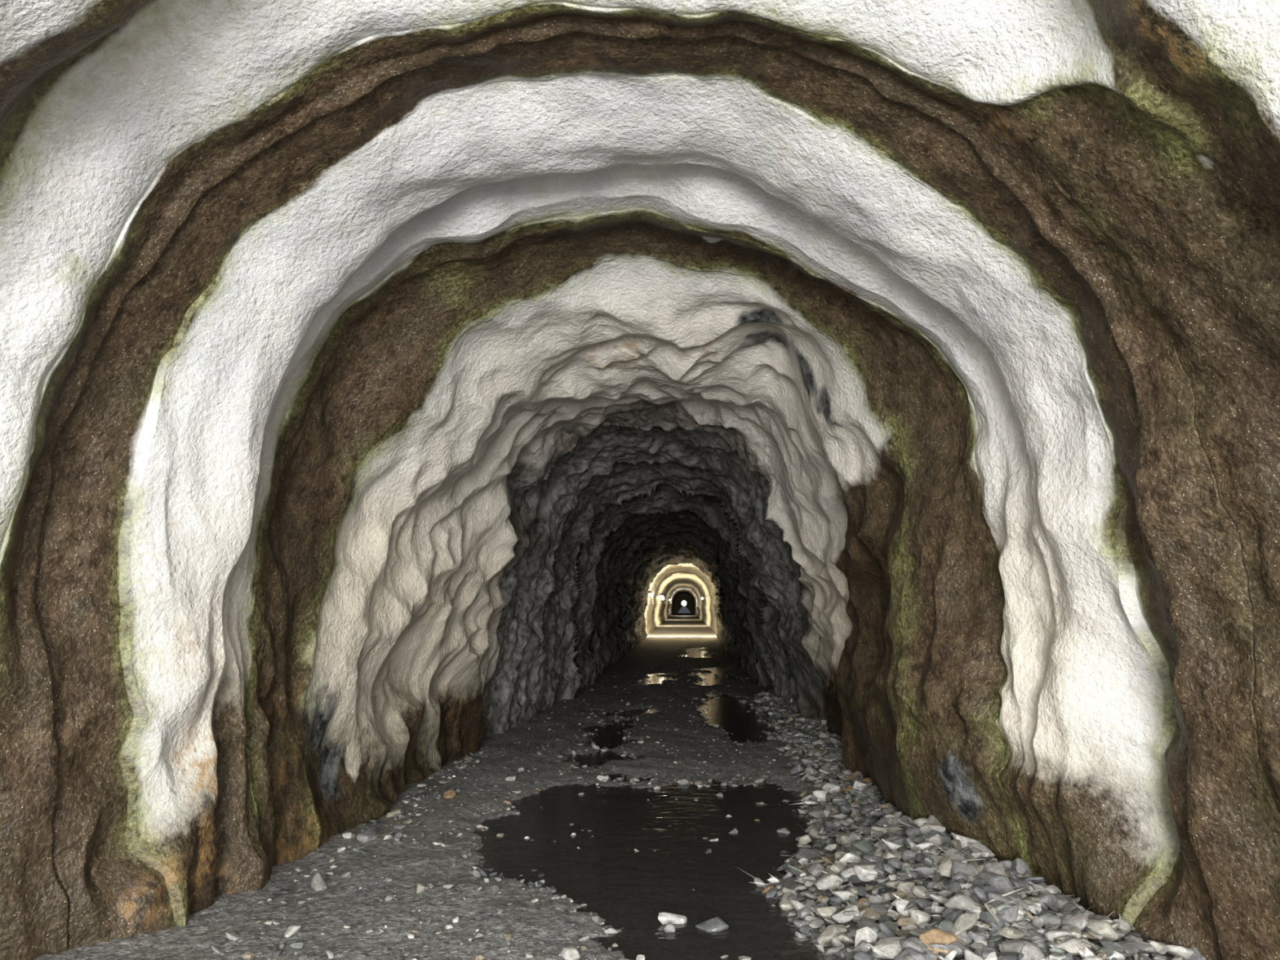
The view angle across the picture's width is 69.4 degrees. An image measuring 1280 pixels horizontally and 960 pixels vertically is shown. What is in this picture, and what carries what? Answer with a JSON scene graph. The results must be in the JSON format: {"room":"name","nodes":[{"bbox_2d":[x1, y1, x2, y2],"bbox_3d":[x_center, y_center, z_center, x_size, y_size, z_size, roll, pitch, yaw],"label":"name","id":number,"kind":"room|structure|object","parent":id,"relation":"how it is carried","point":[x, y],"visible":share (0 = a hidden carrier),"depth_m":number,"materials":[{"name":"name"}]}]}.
{"room":"rock tunnel","nodes":[
{"label":"rock tunnel","id":0,"kind":"room"},
{"bbox_2d":[0,173,682,959],"bbox_3d":[1.694,10.873,74.317,3.640,5.057,170.201,0,-8,3],"label":"wall","id":1,"kind":"structure","parent":0,"point":[246,607],"depth_m":4.91,"materials":[{"name":"brown stone"}]},
{"bbox_2d":[659,593,663,599],"bbox_3d":[1.105,6.737,53.588,0.557,0.350,0.264,0,-8,3],"label":"lamp","id":2,"kind":"object","parent":1,"relation":"attached to","point":[661,597],"visible":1,"depth_m":53.50,"materials":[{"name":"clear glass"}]},
{"bbox_2d":[33,613,1173,959],"bbox_3d":[3.660,11.793,76.525,6.800,0.283,175.000,0,-8,3],"label":"floor","id":3,"kind":"structure","parent":0,"point":[550,921],"depth_m":5.78,"materials":[{"name":"grey gravel"}]},
{"bbox_2d":[472,647,825,959],"bbox_3d":[0.929,4.624,22.416,2.700,0.001,39.300,0,-8,3],"label":"puddle","id":4,"kind":"object","parent":3,"relation":"on","point":[629,887],"visible":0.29,"depth_m":6.12,"materials":[{"name":"grey liquid"}]},
{"bbox_2d":[211,666,1205,959],"bbox_3d":[0.711,3.261,13.338,4.900,0.484,20.695,0,-8,3],"label":"rubble stones","id":5,"kind":"object","parent":3,"relation":"on","point":[998,894],"visible":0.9,"depth_m":4.75},
{"bbox_2d":[0,0,1279,602],"bbox_3d":[3.491,8.498,74.549,5.133,2.956,170.204,0,-8,3],"label":"ceiling","id":6,"kind":"structure","parent":0,"point":[682,282],"depth_m":4.70,"materials":[{"name":"white stone"}]},
{"bbox_2d":[681,600,686,605],"bbox_3d":[5.996,16.795,126.247,0.799,0.790,0.748,0,-8,3],"label":"lamp","id":7,"kind":"object","parent":6,"relation":"attached to","point":[683,602],"visible":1,"depth_m":126.04,"materials":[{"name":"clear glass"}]},
{"bbox_2d":[685,226,1279,959],"bbox_3d":[5.044,10.559,74.199,2.932,4.328,170.202,0,-8,3],"label":"wall","id":8,"kind":"structure","parent":0,"point":[1049,635],"depth_m":4.57,"materials":[{"name":"brown stone"}]}
]}

